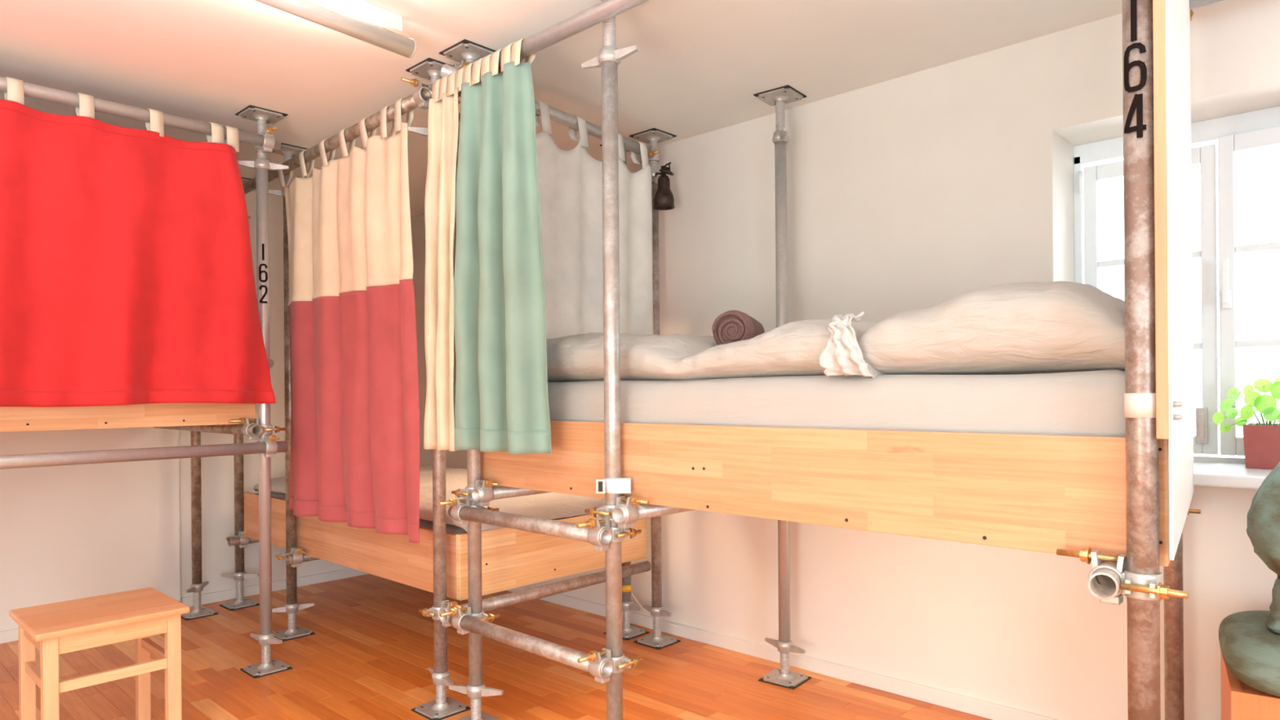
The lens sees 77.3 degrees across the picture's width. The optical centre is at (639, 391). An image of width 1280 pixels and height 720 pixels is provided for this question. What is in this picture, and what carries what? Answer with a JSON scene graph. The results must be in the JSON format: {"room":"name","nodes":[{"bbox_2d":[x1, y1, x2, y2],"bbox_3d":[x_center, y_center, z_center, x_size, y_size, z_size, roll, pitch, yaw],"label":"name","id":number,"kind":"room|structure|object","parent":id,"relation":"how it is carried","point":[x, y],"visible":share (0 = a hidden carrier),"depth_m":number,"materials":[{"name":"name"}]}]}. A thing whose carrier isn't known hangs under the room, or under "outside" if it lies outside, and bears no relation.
{"room":"dormitory","nodes":[
{"label":"dormitory","id":0,"kind":"room"},
{"bbox_2d":[0,191,350,631],"bbox_3d":[-4.314,0.023,2.690,0.185,2.400,8.100,0,0,43],"label":"wall","id":1,"kind":"structure","parent":0,"point":[76,531],"depth_m":4.25,"materials":[{"name":"paint"}]},
{"bbox_2d":[0,568,368,644],"bbox_3d":[-4.279,1.194,2.598,0.049,0.058,8.000,0,0,43],"label":"baseboard","id":2,"kind":"structure","parent":1,"relation":"attached to","point":[11,635],"depth_m":4.74,"materials":[{"name":"paint"}]},
{"bbox_2d":[0,573,991,719],"bbox_3d":[-0.663,1.244,-0.820,10.200,0.100,8.150,0,0,43],"label":"floor","id":3,"kind":"structure","parent":0,"point":[370,655],"depth_m":3.37,"materials":[{"name":"brown wood"}]},
{"bbox_2d":[8,586,189,719],"bbox_3d":[-1.813,0.965,2.691,0.419,0.475,0.424,0,0,43],"label":"stool","id":4,"kind":"object","parent":3,"relation":"on","point":[55,628],"visible":1,"depth_m":2.65,"materials":[{"name":"brown wood"}]},
{"bbox_2d":[181,431,217,620],"bbox_3d":[-2.405,0.007,4.331,0.209,2.400,0.162,0,0,43],"label":"scaffold pole","id":5,"kind":"object","parent":3,"relation":"on","point":[197,585],"visible":0.45,"depth_m":4.31,"materials":[{"name":"metal"}]},
{"bbox_2d":[219,177,259,610],"bbox_3d":[-2.266,0.006,4.516,0.204,2.400,0.160,0,0,43],"label":"scaffold pole","id":6,"kind":"object","parent":3,"relation":"on","point":[239,575],"visible":0.44,"depth_m":4.50,"materials":[{"name":"metal"}]},
{"bbox_2d":[226,530,249,547],"bbox_3d":[-2.243,0.824,4.484,0.216,0.098,0.086,0,0,43],"label":"coupler","id":7,"kind":"object","parent":6,"relation":"attached to","point":[245,540],"visible":0.74,"depth_m":4.46,"materials":[{"name":"metal"}]},
{"bbox_2d":[227,536,258,546],"bbox_3d":[-1.866,0.827,4.856,0.048,0.048,1.180,0,0,43],"label":"tube","id":8,"kind":"object","parent":7,"relation":"attached to","point":[232,541],"visible":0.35,"depth_m":4.44,"materials":[{"name":"metal"}]},
{"bbox_2d":[244,492,646,600],"bbox_3d":[-1.086,0.671,4.126,2.089,0.250,1.044,0,0,43],"label":"frame","id":9,"kind":"object","parent":8,"relation":"on","point":[512,558],"visible":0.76,"depth_m":3.38,"materials":[{"name":"brown wood"}]},
{"bbox_2d":[256,491,466,533],"bbox_3d":[-1.097,0.645,4.136,2.006,0.216,0.989,0,0,43],"label":"mattress","id":10,"kind":"object","parent":9,"relation":"in","point":[424,523],"visible":0.02,"depth_m":3.29,"materials":[{"name":"white fabric"}]},
{"bbox_2d":[253,466,604,532],"bbox_3d":[-1.070,0.487,4.088,2.028,0.120,1.029,0,0,43],"label":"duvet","id":11,"kind":"object","parent":10,"relation":"on","point":[550,505],"visible":0.26,"depth_m":3.43,"materials":[{"name":"white fabric"}]},
{"bbox_2d":[235,105,293,678],"bbox_3d":[-1.625,0.001,3.460,0.208,2.399,0.200,0,0,43],"label":"scaffold pole","id":12,"kind":"object","parent":3,"relation":"on","point":[268,666],"visible":0.84,"depth_m":3.44,"materials":[{"name":"metal"}]},
{"bbox_2d":[0,403,255,431],"bbox_3d":[-2.823,0.034,3.159,1.302,0.227,2.022,0,0,43],"label":"frame","id":13,"kind":"object","parent":12,"relation":"attached to","point":[12,419],"visible":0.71,"depth_m":3.09,"materials":[{"name":"brown wood"}]},
{"bbox_3d":[-2.810,-0.003,3.185,1.252,0.183,1.886,0,0,43],"label":"mattress","id":14,"kind":"object","parent":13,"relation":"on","visible":0},
{"bbox_2d":[270,359,274,368],"bbox_3d":[-2.606,-0.148,3.269,0.890,0.139,1.891,0,0,43],"label":"duvet","id":15,"kind":"object","parent":14,"relation":"on","point":[272,362],"visible":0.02,"depth_m":3.65,"materials":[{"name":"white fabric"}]},
{"bbox_2d":[228,417,285,439],"bbox_3d":[-1.637,0.157,3.426,0.086,0.098,0.216,0,0,43],"label":"coupler","id":16,"kind":"object","parent":12,"relation":"attached to","point":[268,429],"visible":0.8,"depth_m":3.42,"materials":[{"name":"metal"}]},
{"bbox_2d":[152,423,263,435],"bbox_3d":[-2.103,0.168,3.833,1.350,0.048,0.048,0,0,43],"label":"tube","id":17,"kind":"object","parent":16,"relation":"attached to","point":[253,429],"visible":0.62,"depth_m":3.57,"materials":[{"name":"metal"}]},
{"bbox_2d":[253,126,276,153],"bbox_3d":[-1.600,-1.075,3.446,0.216,0.098,0.086,0,0,43],"label":"coupler","id":18,"kind":"object","parent":12,"relation":"attached to","point":[268,144],"visible":0.85,"depth_m":3.40,"materials":[{"name":"metal"}]},
{"bbox_2d":[0,76,281,150],"bbox_3d":[-2.277,-1.062,2.692,0.048,0.048,2.100,0,0,43],"label":"tube","id":19,"kind":"object","parent":18,"relation":"attached to","point":[32,91],"visible":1,"depth_m":3.03,"materials":[{"name":"metal"}]},
{"bbox_2d":[0,76,275,407],"bbox_3d":[-2.072,-0.518,2.858,0.122,1.147,1.517,0,0,43],"label":"curtain","id":20,"kind":"object","parent":19,"relation":"hanging from","point":[127,277],"visible":1,"depth_m":2.97,"materials":[{"name":"red fabric"}]},
{"bbox_2d":[257,434,279,457],"bbox_3d":[-1.589,0.232,3.446,0.216,0.098,0.086,0,0,43],"label":"coupler","id":21,"kind":"object","parent":12,"relation":"attached to","point":[272,446],"visible":0.77,"depth_m":3.40,"materials":[{"name":"metal"}]},
{"bbox_2d":[0,440,288,469],"bbox_3d":[-2.260,0.244,2.699,0.048,0.048,2.118,0,0,43],"label":"tube","id":22,"kind":"object","parent":21,"relation":"attached to","point":[72,458],"visible":1,"depth_m":3.03,"materials":[{"name":"metal"}]},
{"bbox_2d":[268,142,315,641],"bbox_3d":[-1.730,0.002,3.959,0.160,2.400,0.207,0,0,43],"label":"scaffold pole","id":23,"kind":"object","parent":3,"relation":"on","point":[291,606],"visible":0.62,"depth_m":3.94,"materials":[{"name":"metal"}]},
{"bbox_2d":[275,547,305,567],"bbox_3d":[-1.708,0.809,3.926,0.216,0.098,0.086,0,0,43],"label":"coupler","id":24,"kind":"object","parent":23,"relation":"attached to","point":[297,553],"visible":0.88,"depth_m":3.91,"materials":[{"name":"metal"}]},
{"bbox_2d":[285,553,319,564],"bbox_3d":[-1.307,0.813,4.327,0.048,0.048,1.190,0,0,43],"label":"tube","id":25,"kind":"object","parent":24,"relation":"attached to","point":[289,557],"visible":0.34,"depth_m":3.92,"materials":[{"name":"metal"}]},
{"bbox_2d":[405,57,471,719],"bbox_3d":[-0.756,-0.006,3.003,0.200,2.400,0.185,0,0,33],"label":"scaffold pole","id":26,"kind":"object","parent":3,"relation":"on","point":[443,707],"visible":0.52,"depth_m":2.98,"materials":[{"name":"metal"}]},
{"bbox_2d":[400,76,459,109],"bbox_3d":[-0.779,-1.100,2.969,0.086,0.098,0.216,0,0,43],"label":"coupler","id":27,"kind":"object","parent":26,"relation":"attached to","point":[422,104],"visible":0.62,"depth_m":2.94,"materials":[{"name":"metal"}]},
{"bbox_2d":[242,88,431,194],"bbox_3d":[-1.481,-1.075,3.619,1.926,0.073,0.048,0,0,44],"label":"tube","id":28,"kind":"object","parent":27,"relation":"attached to","point":[408,104],"visible":0.63,"depth_m":3.36,"materials":[{"name":"metal"}]},
{"bbox_2d":[277,97,420,543],"bbox_3d":[-1.267,-0.278,3.390,1.334,1.675,0.098,0,0,44],"label":"curtain","id":29,"kind":"object","parent":28,"relation":"hanging from","point":[355,426],"visible":0.98,"depth_m":3.28,"materials":[{"name":"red fabric"}]},
{"bbox_2d":[418,600,463,626],"bbox_3d":[-0.733,0.819,2.970,0.216,0.098,0.086,0,0,43],"label":"coupler","id":30,"kind":"object","parent":26,"relation":"attached to","point":[435,612],"visible":0.8,"depth_m":2.97,"materials":[{"name":"metal"}]},
{"bbox_2d":[459,560,651,612],"bbox_3d":[-0.323,0.822,3.379,0.048,0.048,1.050,0,0,43],"label":"tube","id":31,"kind":"object","parent":30,"relation":"attached to","point":[535,593],"visible":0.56,"depth_m":3.32,"materials":[{"name":"metal"}]},
{"bbox_2d":[439,39,503,719],"bbox_3d":[-0.594,-0.007,2.854,0.204,2.400,0.160,0,0,43],"label":"scaffold pole","id":32,"kind":"object","parent":3,"relation":"on","point":[467,51],"visible":0.42,"depth_m":2.83,"materials":[{"name":"metal"}]},
{"bbox_2d":[452,60,474,71],"bbox_3d":[-0.637,-1.144,2.867,0.216,0.098,0.086,0,0,43],"label":"coupler","id":33,"kind":"object","parent":32,"relation":"attached to","point":[464,64],"visible":0.2,"depth_m":2.86,"materials":[{"name":"metal"}]},
{"bbox_2d":[440,63,648,155],"bbox_3d":[-0.334,-1.125,3.270,0.048,0.078,1.123,0,0,40],"label":"tube","id":34,"kind":"object","parent":33,"relation":"attached to","point":[556,115],"visible":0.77,"depth_m":3.31,"materials":[{"name":"metal"}]},
{"bbox_2d":[535,100,653,338],"bbox_3d":[-0.268,-0.476,3.325,0.083,1.372,0.967,0,0,40],"label":"curtain","id":35,"kind":"object","parent":34,"relation":"hanging from","point":[571,181],"visible":0.38,"depth_m":3.37,"materials":[{"name":"white fabric"}]},
{"bbox_2d":[438,497,498,524],"bbox_3d":[-0.604,0.418,2.820,0.086,0.098,0.216,0,0,43],"label":"coupler","id":36,"kind":"object","parent":32,"relation":"attached to","point":[455,503],"visible":0.49,"depth_m":2.80,"materials":[{"name":"metal"}]},
{"bbox_2d":[448,506,612,545],"bbox_3d":[-0.379,0.423,2.581,0.775,0.048,0.048,0,0,43],"label":"tube","id":37,"kind":"object","parent":36,"relation":"attached to","point":[517,522],"visible":0.78,"depth_m":2.52,"materials":[{"name":"metal"}]},
{"bbox_2d":[440,605,500,634],"bbox_3d":[-0.601,0.801,2.820,0.086,0.098,0.216,0,0,43],"label":"coupler","id":38,"kind":"object","parent":32,"relation":"attached to","point":[457,614],"visible":0.66,"depth_m":2.81,"materials":[{"name":"metal"}]},
{"bbox_2d":[448,615,613,677],"bbox_3d":[-0.376,0.806,2.581,0.775,0.048,0.048,0,0,43],"label":"tube","id":39,"kind":"object","parent":38,"relation":"attached to","point":[562,654],"visible":0.73,"depth_m":2.53,"materials":[{"name":"metal"}]},
{"bbox_2d":[451,479,499,506],"bbox_3d":[-0.575,0.353,2.821,0.216,0.098,0.086,0,0,43],"label":"coupler","id":40,"kind":"object","parent":32,"relation":"attached to","point":[485,486],"visible":0.87,"depth_m":2.81,"materials":[{"name":"metal"}]},
{"bbox_2d":[471,485,548,502],"bbox_3d":[-0.159,0.357,3.233,0.048,0.048,1.212,0,0,43],"label":"tube","id":41,"kind":"object","parent":40,"relation":"attached to","point":[500,492],"visible":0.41,"depth_m":2.86,"materials":[{"name":"metal"}]},
{"bbox_2d":[581,0,638,719],"bbox_3d":[-0.083,-0.011,2.376,0.210,2.400,0.160,0,0,43],"label":"scaffold pole","id":42,"kind":"object","parent":3,"relation":"on","point":[610,57],"visible":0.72,"depth_m":2.35,"materials":[{"name":"metal"}]},
{"bbox_2d":[576,518,641,551],"bbox_3d":[-0.093,0.414,2.342,0.086,0.098,0.216,0,0,43],"label":"coupler","id":43,"kind":"object","parent":42,"relation":"attached to","point":[596,526],"visible":0.83,"depth_m":2.33,"materials":[{"name":"metal"}]},
{"bbox_2d":[577,648,642,683],"bbox_3d":[-0.090,0.797,2.342,0.086,0.098,0.216,0,0,43],"label":"coupler","id":44,"kind":"object","parent":42,"relation":"attached to","point":[597,659],"visible":0.91,"depth_m":2.33,"materials":[{"name":"metal"}]},
{"bbox_2d":[595,477,631,493],"bbox_3d":[-0.079,0.277,2.372,0.102,0.044,0.059,0,0,-2],"label":"label holder","id":45,"kind":"object","parent":42,"relation":"attached to","point":[615,486],"visible":0.94,"depth_m":2.34,"materials":[{"name":"white plastic"}]},
{"bbox_2d":[584,495,649,528],"bbox_3d":[-0.064,0.349,2.343,0.216,0.098,0.086,0,0,43],"label":"coupler","id":46,"kind":"object","parent":42,"relation":"attached to","point":[629,504],"visible":0.86,"depth_m":2.33,"materials":[{"name":"metal"}]},
{"bbox_2d":[612,503,695,523],"bbox_3d":[0.351,0.353,2.754,0.048,0.048,1.215,0,0,43],"label":"tube","id":47,"kind":"object","parent":46,"relation":"attached to","point":[619,513],"visible":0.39,"depth_m":2.37,"materials":[{"name":"metal"}]},
{"bbox_2d":[600,144,649,639],"bbox_3d":[-0.076,-0.012,3.934,0.209,2.400,0.160,0,0,43],"label":"scaffold pole","id":48,"kind":"object","parent":3,"relation":"on","point":[628,632],"visible":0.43,"depth_m":3.91,"materials":[{"name":"metal"}]},
{"bbox_2d":[631,591,683,628],"bbox_3d":[0.083,1.062,3.907,0.277,0.154,0.028,0,0,24],"label":"power cord","id":49,"kind":"object","parent":48,"relation":"attached to","point":[631,592],"visible":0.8,"depth_m":3.93,"materials":[{"name":"white plastic"}]},
{"bbox_2d":[629,128,680,649],"bbox_3d":[0.071,-0.013,3.794,0.210,2.400,0.162,0,0,43],"label":"scaffold pole","id":50,"kind":"object","parent":3,"relation":"on","point":[652,136],"visible":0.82,"depth_m":3.77,"materials":[{"name":"metal"}]},
{"bbox_2d":[630,150,659,167],"bbox_3d":[0.028,-1.120,3.808,0.216,0.098,0.086,0,0,43],"label":"coupler","id":51,"kind":"object","parent":50,"relation":"attached to","point":[652,154],"visible":0.44,"depth_m":3.77,"materials":[{"name":"metal"}]},
{"bbox_2d":[652,162,674,210],"bbox_3d":[0.104,-0.953,3.716,0.112,0.201,0.100,0,0,9],"label":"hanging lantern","id":52,"kind":"object","parent":50,"relation":"hanging from","point":[664,199],"visible":0.99,"depth_m":3.69,"materials":[{"name":"brown metal"}]},
{"bbox_2d":[753,84,811,689],"bbox_3d":[0.585,-0.017,3.288,0.209,2.400,0.172,0,0,43],"label":"scaffold pole","id":53,"kind":"object","parent":3,"relation":"on","point":[779,97],"visible":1,"depth_m":3.27,"materials":[{"name":"metal"}]},
{"bbox_2d":[1122,0,1160,719],"bbox_3d":[0.907,-0.019,1.449,0.210,2.400,0.160,0,0,43],"label":"scaffold pole","id":54,"kind":"object","parent":3,"relation":"on","point":[1142,482],"visible":0.95,"depth_m":1.43,"materials":[{"name":"metal"}]},
{"bbox_2d":[471,0,648,78],"bbox_3d":[0.096,-1.100,2.125,2.250,0.048,0.048,0,0,43],"label":"tube","id":55,"kind":"object","parent":54,"relation":"attached to","point":[605,10],"visible":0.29,"depth_m":2.38,"materials":[{"name":"metal"}]},
{"bbox_2d":[423,37,551,454],"bbox_3d":[-0.520,-0.462,2.671,0.625,1.327,0.118,0,0,44],"label":"curtain","id":56,"kind":"object","parent":55,"relation":"hanging from","point":[485,305],"visible":1,"depth_m":2.62,"materials":[{"name":"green fabric"}]},
{"bbox_2d":[1056,546,1188,604],"bbox_3d":[0.876,0.342,1.463,0.216,0.098,0.086,0,0,43],"label":"coupler","id":57,"kind":"object","parent":54,"relation":"attached to","point":[1142,587],"visible":0.79,"depth_m":1.44,"materials":[{"name":"metal"}]},
{"bbox_2d":[1087,560,1120,599],"bbox_3d":[1.200,0.346,1.942,0.048,0.048,1.249,0,0,36],"label":"tube","id":58,"kind":"object","parent":57,"relation":"attached to","point":[1110,582],"visible":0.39,"depth_m":1.46,"materials":[{"name":"metal"}]},
{"bbox_2d":[1163,530,1184,719],"bbox_3d":[1.568,-0.025,2.362,0.188,2.400,0.190,0,0,-36],"label":"scaffold pole","id":59,"kind":"object","parent":3,"relation":"on","point":[1174,696],"visible":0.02,"depth_m":2.34,"materials":[{"name":"metal"}]},
{"bbox_2d":[480,420,1192,566],"bbox_3d":[0.547,0.206,2.563,2.115,0.235,1.060,0,0,43],"label":"frame","id":60,"kind":"object","parent":59,"relation":"attached to","point":[1031,492],"visible":0.7,"depth_m":1.84,"materials":[{"name":"brown wood"}]},
{"bbox_2d":[547,369,1125,436],"bbox_3d":[0.546,0.106,2.566,2.041,0.297,0.996,0,0,43],"label":"mattress","id":61,"kind":"object","parent":60,"relation":"on","point":[1090,402],"visible":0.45,"depth_m":1.88,"materials":[{"name":"white fabric"}]},
{"bbox_2d":[546,319,884,382],"bbox_3d":[0.338,-0.121,2.748,1.467,0.200,0.978,0,0,43],"label":"duvet","id":62,"kind":"object","parent":61,"relation":"on","point":[793,348],"visible":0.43,"depth_m":2.30,"materials":[{"name":"white fabric"}]},
{"bbox_2d":[711,310,764,345],"bbox_3d":[0.330,-0.194,2.628,0.138,0.130,0.219,0,0,21],"label":"rolled towel","id":63,"kind":"object","parent":62,"relation":"on","point":[731,326],"visible":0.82,"depth_m":2.54,"materials":[{"name":"brown fabric"}]},
{"bbox_2d":[844,280,1124,377],"bbox_3d":[0.964,-0.142,2.050,0.692,0.234,0.791,0,0,43],"label":"pillow","id":64,"kind":"object","parent":61,"relation":"on","point":[1033,327],"visible":0.72,"depth_m":1.72,"materials":[{"name":"white fabric"}]},
{"bbox_2d":[1152,0,1193,559],"bbox_3d":[1.261,-0.464,1.851,0.038,1.512,1.130,0,0,37],"label":"partition panel","id":65,"kind":"object","parent":60,"relation":"attached to","point":[1171,18],"visible":1,"depth_m":1.46,"materials":[{"name":"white wood"}]},
{"bbox_2d":[1190,9,1193,20],"bbox_3d":[1.546,-1.117,2.327,0.086,0.098,0.216,0,0,43],"label":"coupler","id":66,"kind":"object","parent":59,"relation":"attached to","point":[1191,11],"visible":0.02,"depth_m":2.35,"materials":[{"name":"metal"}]},
{"bbox_2d":[1189,0,1224,9],"bbox_3d":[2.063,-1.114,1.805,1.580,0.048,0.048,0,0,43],"label":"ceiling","id":67,"kind":"structure","parent":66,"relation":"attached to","point":[1193,4],"depth_m":2.25,"materials":[{"name":"paint"}]},
{"bbox_2d":[1186,508,1200,515],"bbox_3d":[1.537,0.336,2.376,0.216,0.098,0.086,0,0,43],"label":"coupler","id":68,"kind":"object","parent":59,"relation":"attached to","point":[1190,510],"visible":0.02,"depth_m":2.29,"materials":[{"name":"metal"}]},
{"bbox_2d":[1220,649,1279,719],"bbox_3d":[1.792,0.948,1.958,0.580,0.450,0.413,0,0,33],"label":"bench","id":69,"kind":"object","parent":3,"relation":"on","point":[1239,700],"visible":0.43,"depth_m":1.93,"materials":[{"name":"orange wood"}]},
{"bbox_2d":[1218,610,1279,697],"bbox_3d":[1.765,0.655,1.930,0.596,0.147,0.430,0,0,33],"label":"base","id":70,"kind":"object","parent":69,"relation":"on","point":[1251,651],"visible":0.96,"depth_m":1.95,"materials":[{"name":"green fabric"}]},
{"bbox_2d":[1246,462,1279,633],"bbox_3d":[1.624,0.374,1.975,0.208,0.441,0.212,0,0,43],"label":"sculpture","id":71,"kind":"object","parent":70,"relation":"on","point":[1263,517],"visible":1,"depth_m":1.97,"materials":[{"name":"green stone"}]},
{"bbox_2d":[0,0,1122,217],"bbox_3d":[-0.529,-1.267,-0.657,10.200,0.120,8.600,0,0,43],"label":"ceiling","id":72,"kind":"structure","parent":0,"point":[698,67],"depth_m":2.86,"materials":[{"name":"paint"}]},
{"bbox_2d":[254,0,416,57],"bbox_3d":[-1.068,-1.150,2.246,0.065,0.106,1.004,0,0,39],"label":"lamp","id":73,"kind":"object","parent":72,"relation":"attached to","point":[312,11],"visible":1,"depth_m":2.46,"materials":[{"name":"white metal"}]},
{"bbox_2d":[410,0,1279,719],"bbox_3d":[2.231,-0.030,2.283,10.200,2.400,0.450,0,0,43],"label":"wall","id":74,"kind":"structure","parent":0,"point":[929,188],"depth_m":3.02,"materials":[{"name":"paint"}]},
{"bbox_2d":[506,585,1059,719],"bbox_3d":[2.087,1.142,2.109,9.986,0.058,0.014,0,0,43],"label":"baseboard","id":75,"kind":"structure","parent":74,"relation":"attached to","point":[974,706],"depth_m":3.31,"materials":[{"name":"paint"}]},
{"bbox_2d":[1073,106,1279,463],"bbox_3d":[1.903,-0.320,2.623,0.871,1.155,0.138,0,0,43],"label":"window","id":76,"kind":"structure","parent":74,"relation":"in","point":[1095,162],"depth_m":2.63,"materials":[{"name":"paint"}]},
{"bbox_2d":[1193,461,1272,488],"bbox_3d":[1.760,0.251,2.465,0.991,0.035,0.470,0,0,43],"label":"windowsill","id":77,"kind":"structure","parent":74,"relation":"attached to","point":[1236,475],"depth_m":2.28,"materials":[{"name":"paint"}]},
{"bbox_2d":[1213,375,1279,469],"bbox_3d":[1.903,0.091,2.438,0.260,0.280,0.152,0,0,43],"label":"potted plant","id":78,"kind":"object","parent":77,"relation":"on","point":[1261,441],"visible":1,"depth_m":2.42,"materials":[{"name":"green plant"}]},
{"bbox_2d":[818,311,872,377],"bbox_3d":[0.509,-0.116,1.939,0.124,0.163,0.100,0,0,43],"label":"drawstring bag","id":79,"kind":"object","parent":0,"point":[842,354],"visible":1,"depth_m":1.91,"materials":[{"name":"white fabric"}]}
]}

